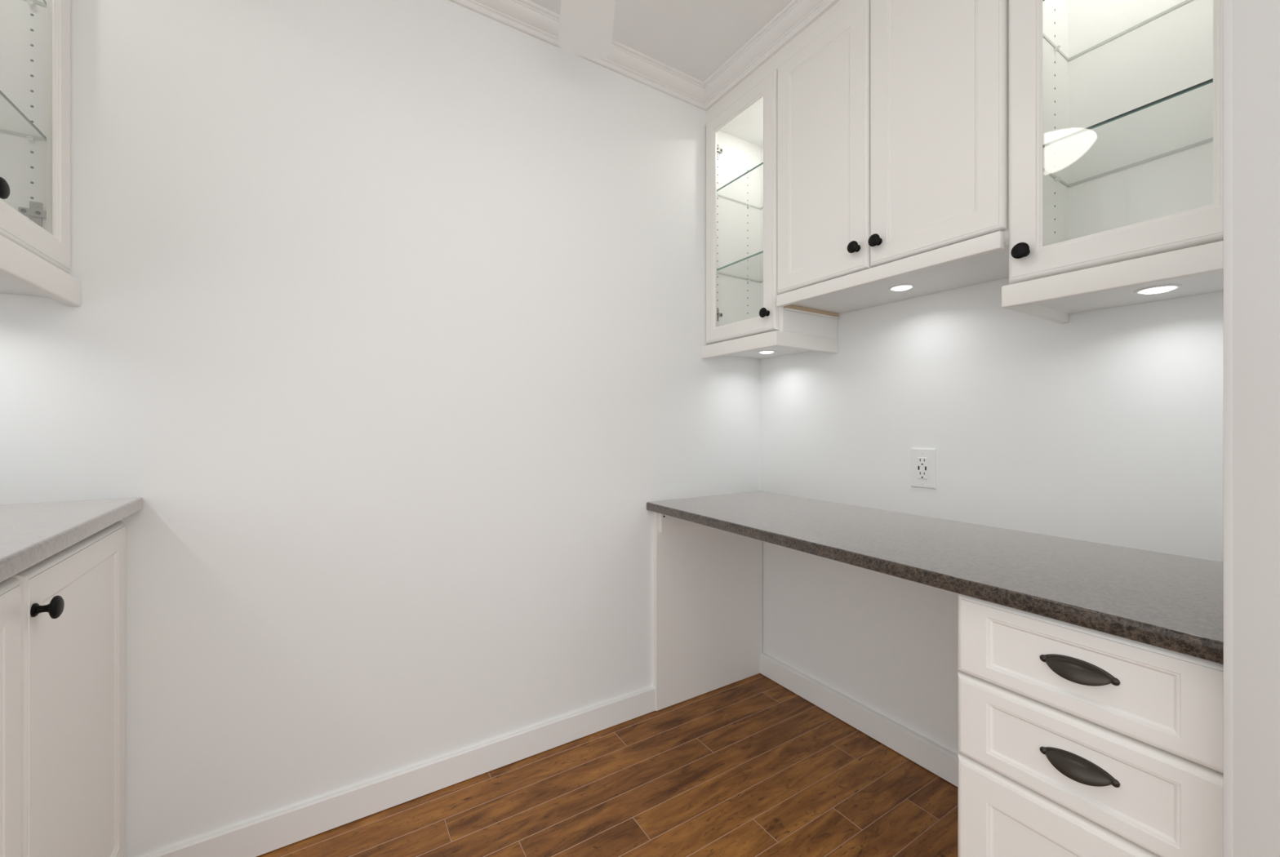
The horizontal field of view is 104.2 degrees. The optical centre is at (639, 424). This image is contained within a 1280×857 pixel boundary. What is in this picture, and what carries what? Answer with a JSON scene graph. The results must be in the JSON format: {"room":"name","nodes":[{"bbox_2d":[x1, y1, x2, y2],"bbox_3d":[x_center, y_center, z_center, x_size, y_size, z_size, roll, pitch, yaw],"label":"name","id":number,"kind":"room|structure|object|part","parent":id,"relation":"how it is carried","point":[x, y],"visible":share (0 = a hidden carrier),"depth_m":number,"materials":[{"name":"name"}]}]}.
{"room":"home office","nodes":[
{"label":"home office","id":0,"kind":"room"},
{"bbox_2d":[0,0,759,856],"bbox_3d":[-0.519,-0.140,1.591,2.600,2.560,0.100,0,0,-32],"label":"wall","id":1,"kind":"structure","parent":0,"point":[388,330],"depth_m":1.37,"materials":[{"name":"white paint"}]},
{"bbox_2d":[142,686,655,856],"bbox_3d":[-0.564,1.034,1.495,1.460,0.086,0.016,0,0,-32],"label":"baseboard","id":2,"kind":"structure","parent":1,"relation":"attached to","point":[269,833],"depth_m":1.42,"materials":[{"name":"white paint"}]},
{"bbox_2d":[448,0,705,110],"bbox_3d":[-0.475,-1.308,1.531,1.794,0.064,0.064,0,0,-32],"label":"trim","id":3,"kind":"structure","parent":1,"relation":"attached to","point":[528,17],"depth_m":1.76,"materials":[{"name":"white paint"}]},
{"bbox_2d":[256,673,957,856],"bbox_3d":[-0.429,1.110,-0.534,4.700,0.060,3.800,0,0,-32],"label":"floor","id":4,"kind":"structure","parent":0,"point":[750,766],"depth_m":1.43,"materials":[{"name":"brown wood"}]},
{"bbox_2d":[0,519,125,856],"bbox_3d":[-1.113,0.636,0.714,0.461,0.885,0.756,0,0,-32],"label":"base cabinet","id":5,"kind":"object","parent":4,"relation":"on","point":[63,616],"visible":0.99,"depth_m":0.86,"materials":[{"name":"white paint"}]},
{"bbox_3d":[-0.822,0.596,0.604,0.019,0.758,0.256,0,0,-34],"label":"door","id":6,"kind":"part","parent":5,"relation":"part of","materials":[{"name":"white paint"}]},
{"bbox_3d":[-0.890,0.276,0.748,0.030,0.034,0.034,0,0,-32],"label":"knob","id":7,"kind":"part","parent":5,"relation":"part of","materials":[{"name":"black metal"}]},
{"bbox_2d":[0,497,142,582],"bbox_3d":[-1.112,0.180,0.712,0.459,0.028,0.761,0,0,-32],"label":"countertop","id":8,"kind":"structure","parent":5,"relation":"on","point":[30,534],"depth_m":0.84,"materials":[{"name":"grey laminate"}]},
{"bbox_2d":[653,511,762,711],"bbox_3d":[0.296,0.700,2.019,0.555,0.756,0.037,0,0,-32],"label":"end panel","id":9,"kind":"object","parent":4,"relation":"on","point":[708,581],"visible":0.77,"depth_m":1.99,"materials":[{"name":"white paint"}]},
{"bbox_2d":[957,593,1223,856],"bbox_3d":[0.943,0.701,0.965,0.579,0.757,0.358,0,0,-32],"label":"base cabinet","id":10,"kind":"object","parent":4,"relation":"on","point":[1073,740],"visible":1,"depth_m":0.81,"materials":[{"name":"white paint"}]},
{"bbox_2d":[646,491,1223,665],"bbox_3d":[0.655,0.306,1.419,0.590,0.030,1.434,0,0,-32],"label":"countertop","id":11,"kind":"structure","parent":10,"relation":"on","point":[1171,602],"depth_m":1.04,"materials":[{"name":"grey stone"}]},
{"bbox_3d":[0.718,0.810,0.825,0.020,0.330,0.358,0,0,-32],"label":"drawer","id":12,"kind":"part","parent":10,"relation":"part of","materials":[{"name":"white paint"}]},
{"bbox_3d":[0.710,0.559,0.811,0.022,0.032,0.095,0,0,-32],"label":"cup pull","id":13,"kind":"part","parent":10,"relation":"part of","materials":[{"name":"brown metal"}]},
{"bbox_3d":[0.710,0.401,0.811,0.022,0.032,0.095,0,0,-32],"label":"cup pull","id":14,"kind":"part","parent":10,"relation":"part of","materials":[{"name":"brown metal"}]},
{"bbox_3d":[0.718,0.405,0.825,0.020,0.154,0.358,0,0,-32],"label":"drawer","id":15,"kind":"part","parent":10,"relation":"part of","materials":[{"name":"white paint"}]},
{"bbox_2d":[528,0,792,81],"bbox_3d":[-0.429,-1.380,-0.534,4.700,0.080,3.800,0,0,-32],"label":"ceiling","id":16,"kind":"structure","parent":0,"point":[693,37],"depth_m":1.68,"materials":[{"name":"white paint"}]},
{"bbox_2d":[558,0,615,58],"bbox_3d":[-0.165,-1.128,0.825,1.130,0.424,1.203,0,0,-32],"label":"ceiling fan","id":17,"kind":"object","parent":16,"relation":"hanging from","point":[585,26],"visible":1,"depth_m":1.40,"materials":[{"name":"white"}]},
{"bbox_2d":[703,0,839,111],"bbox_3d":[0.624,-1.308,1.405,0.064,0.064,1.443,0,0,-32],"label":"trim","id":18,"kind":"structure","parent":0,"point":[797,15],"depth_m":1.71,"materials":[{"name":"white paint"}]},
{"bbox_2d":[760,277,1223,754],"bbox_3d":[1.548,-0.140,0.642,0.100,2.560,3.700,0,0,-32],"label":"wall","id":19,"kind":"structure","parent":0,"point":[1105,426],"depth_m":1.49,"materials":[{"name":"white paint"}]},
{"bbox_2d":[701,69,838,359],"bbox_3d":[0.486,-0.745,1.925,0.341,0.956,0.397,0,0,-32],"label":"upper cabinet","id":20,"kind":"object","parent":19,"relation":"attached to","point":[744,318],"visible":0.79,"depth_m":1.98,"materials":[{"name":"white paint"}]},
{"bbox_3d":[0.312,-1.118,2.021,0.056,0.015,0.008,0,0,-32],"label":"hinge arm","id":21,"kind":"part","parent":20,"relation":"part of","materials":[{"name":"silver metal"}]},
{"bbox_2d":[716,162,763,209],"bbox_3d":[0.503,-0.933,1.937,0.271,0.015,0.360,0,0,-32],"label":"glass shelf","id":22,"kind":"object","parent":20,"relation":"attached to","point":[762,163],"visible":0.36,"depth_m":1.99,"materials":[{"name":"teal"}]},
{"bbox_2d":[716,250,763,282],"bbox_3d":[0.503,-0.615,1.937,0.271,0.015,0.360,0,0,-32],"label":"glass shelf","id":23,"kind":"object","parent":20,"relation":"attached to","point":[760,252],"visible":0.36,"depth_m":1.99,"materials":[{"name":"teal"}]},
{"bbox_3d":[0.369,-0.772,1.864,0.020,0.892,0.375,0,0,-32],"label":"door","id":24,"kind":"part","parent":20,"relation":"part of","materials":[{"name":"white paint"}]},
{"bbox_3d":[0.431,-0.387,1.720,0.030,0.034,0.034,0,0,-32],"label":"knob","id":25,"kind":"part","parent":20,"relation":"part of","materials":[{"name":"black metal"}]},
{"bbox_2d":[757,350,775,353],"bbox_3d":[0.497,-0.286,1.955,0.070,0.011,0.070,0,0,-32],"label":"puck light","id":26,"kind":"object","parent":20,"relation":"attached to","point":[762,351],"visible":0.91,"depth_m":1.94,"materials":[{"name":"white plastic"}]},
{"bbox_3d":[0.495,-0.296,1.942,0.308,0.018,0.377,0,0,-32],"label":"panel","id":27,"kind":"part","parent":20,"relation":"part of","materials":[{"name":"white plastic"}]},
{"bbox_3d":[0.623,-0.769,2.012,0.010,0.872,0.358,0,0,-32],"label":"panel","id":28,"kind":"part","parent":20,"relation":"part of","materials":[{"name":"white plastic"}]},
{"bbox_3d":[0.610,-0.367,1.772,0.288,0.095,0.002,0,0,-32],"label":"panel","id":29,"kind":"part","parent":20,"relation":"part of","materials":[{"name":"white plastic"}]},
{"bbox_2d":[760,652,957,786],"bbox_3d":[0.808,1.034,1.714,0.020,0.086,1.056,0,0,-32],"label":"baseboard","id":30,"kind":"structure","parent":19,"relation":"attached to","point":[928,754],"depth_m":1.73,"materials":[{"name":"white paint"}]},
{"bbox_2d":[776,0,1008,318],"bbox_3d":[0.762,-0.807,1.483,0.340,0.832,0.680,0,0,-32],"label":"upper cabinet","id":31,"kind":"object","parent":19,"relation":"attached to","point":[893,120],"visible":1,"depth_m":1.35,"materials":[{"name":"white paint"}]},
{"bbox_2d":[706,0,862,124],"bbox_3d":[0.770,-1.280,1.491,0.281,0.120,1.435,0,0,-32],"label":"trim","id":32,"kind":"structure","parent":31,"relation":"on","point":[842,7],"depth_m":1.68,"materials":[{"name":"white paint"}]},
{"bbox_3d":[0.561,-0.832,1.558,0.020,0.774,0.340,0,0,-32],"label":"door","id":33,"kind":"part","parent":31,"relation":"part of","materials":[{"name":"white paint"}]},
{"bbox_3d":[0.614,-0.508,1.427,0.030,0.034,0.034,0,0,-32],"label":"knob","id":34,"kind":"part","parent":31,"relation":"part of","materials":[{"name":"black metal"}]},
{"bbox_3d":[0.649,-0.506,1.371,0.030,0.034,0.034,0,0,-32],"label":"knob","id":35,"kind":"part","parent":31,"relation":"part of","materials":[{"name":"black metal"}]},
{"bbox_2d":[888,284,915,291],"bbox_3d":[0.779,-0.408,1.484,0.070,0.011,0.070,0,0,-32],"label":"puck light","id":36,"kind":"object","parent":31,"relation":"attached to","point":[900,287],"visible":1,"depth_m":1.47,"materials":[{"name":"white plastic"}]},
{"bbox_3d":[0.741,-0.832,1.269,0.020,0.774,0.333,0,0,-32],"label":"door","id":37,"kind":"part","parent":31,"relation":"part of","materials":[{"name":"white paint"}]},
{"bbox_2d":[911,448,936,488],"bbox_3d":[0.898,0.138,1.580,0.008,0.125,0.077,0,0,-32],"label":"wall outlet","id":38,"kind":"object","parent":19,"relation":"attached to","point":[923,460],"visible":1,"depth_m":1.57,"materials":[{"name":"white plastic"}]},
{"bbox_2d":[917,457,928,479],"bbox_3d":[0.896,0.138,1.579,0.004,0.067,0.033,0,0,-32],"label":"receptacle","id":39,"kind":"object","parent":38,"relation":"attached to","point":[922,462],"depth_m":1.58,"materials":[{"name":"white plastic"}]},
{"bbox_2d":[1001,0,1223,323],"bbox_3d":[1.041,-0.742,1.038,0.341,0.962,0.376,0,0,-32],"label":"upper cabinet","id":40,"kind":"object","parent":19,"relation":"attached to","point":[1087,246],"visible":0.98,"depth_m":1.10,"materials":[{"name":"white paint"}]},
{"bbox_3d":[0.830,-0.377,1.082,0.030,0.034,0.034,0,0,-32],"label":"knob","id":41,"kind":"part","parent":40,"relation":"part of","materials":[{"name":"black metal"}]},
{"bbox_2d":[1043,0,1191,61],"bbox_3d":[1.059,-0.920,1.047,0.271,0.015,0.338,0,0,-32],"label":"glass shelf","id":42,"kind":"object","parent":40,"relation":"attached to","point":[1058,47],"visible":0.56,"depth_m":1.18,"materials":[{"name":"teal"}]},
{"bbox_2d":[1043,78,1213,186],"bbox_3d":[1.059,-0.601,1.047,0.271,0.015,0.338,0,0,-32],"label":"glass shelf","id":43,"kind":"object","parent":40,"relation":"attached to","point":[1210,81],"visible":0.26,"depth_m":1.06,"materials":[{"name":"teal"}]},
{"bbox_3d":[1.060,-0.291,1.038,0.308,0.018,0.356,0,0,-32],"label":"panel","id":44,"kind":"part","parent":40,"relation":"part of","materials":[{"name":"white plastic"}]},
{"bbox_3d":[1.179,-0.763,1.122,0.010,0.885,0.336,0,0,-32],"label":"panel","id":45,"kind":"part","parent":40,"relation":"part of","materials":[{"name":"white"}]},
{"bbox_2d":[1133,284,1182,294],"bbox_3d":[1.074,-0.281,1.033,0.070,0.011,0.070,0,0,-32],"label":"puck light","id":46,"kind":"object","parent":40,"relation":"attached to","point":[1166,287],"visible":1,"depth_m":1.02,"materials":[{"name":"white plastic"}]},
{"bbox_3d":[1.065,-0.124,0.753,0.602,2.432,0.130,0,0,-32],"label":"wall","id":47,"kind":"structure","parent":0,"visible":0},
{"bbox_2d":[1223,0,1279,856],"bbox_3d":[0.803,-0.130,0.594,0.016,2.419,0.138,0,0,-32],"label":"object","id":48,"kind":"structure","parent":47,"relation":"attached to","point":[1251,28],"depth_m":0.63,"materials":[{"name":"white paint"}]},
{"bbox_3d":[-1.350,-0.140,0.562,0.100,2.560,0.765,0,0,-32],"label":"wall","id":49,"kind":"structure","parent":0,"visible":0},
{"bbox_2d":[0,0,80,306],"bbox_3d":[-1.161,-0.740,0.689,0.352,0.966,0.747,0,0,-32],"label":"upper cabinet","id":50,"kind":"object","parent":49,"relation":"attached to","point":[35,40],"visible":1,"depth_m":1.03,"materials":[{"name":"white paint"}]},
{"bbox_3d":[-1.043,-0.384,0.803,0.030,0.034,0.034,0,0,-32],"label":"knob","id":51,"kind":"part","parent":50,"relation":"part of","materials":[{"name":"black metal"}]},
{"bbox_2d":[0,90,46,142],"bbox_3d":[-1.182,-0.597,0.678,0.278,0.015,0.710,0,0,-32],"label":"glass shelf","id":52,"kind":"object","parent":50,"relation":"in","point":[31,138],"visible":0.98,"depth_m":1.02,"materials":[{"name":"teal"}]},
{"bbox_3d":[-1.183,-0.282,0.688,0.315,0.020,0.726,0,0,-32],"label":"panel","id":53,"kind":"part","parent":50,"relation":"part of","materials":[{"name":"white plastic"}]},
{"bbox_3d":[-1.257,-0.442,1.041,0.056,0.015,0.008,0,0,-32],"label":"hinge arm","id":54,"kind":"part","parent":50,"relation":"part of","materials":[{"name":"silver metal"}]},
{"bbox_2d":[25,0,46,6],"bbox_3d":[-1.182,-0.881,0.678,0.278,0.015,0.710,0,0,-32],"label":"glass shelf","id":55,"kind":"object","parent":50,"relation":"in","point":[31,2],"visible":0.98,"depth_m":1.04,"materials":[{"name":"teal"}]}
]}

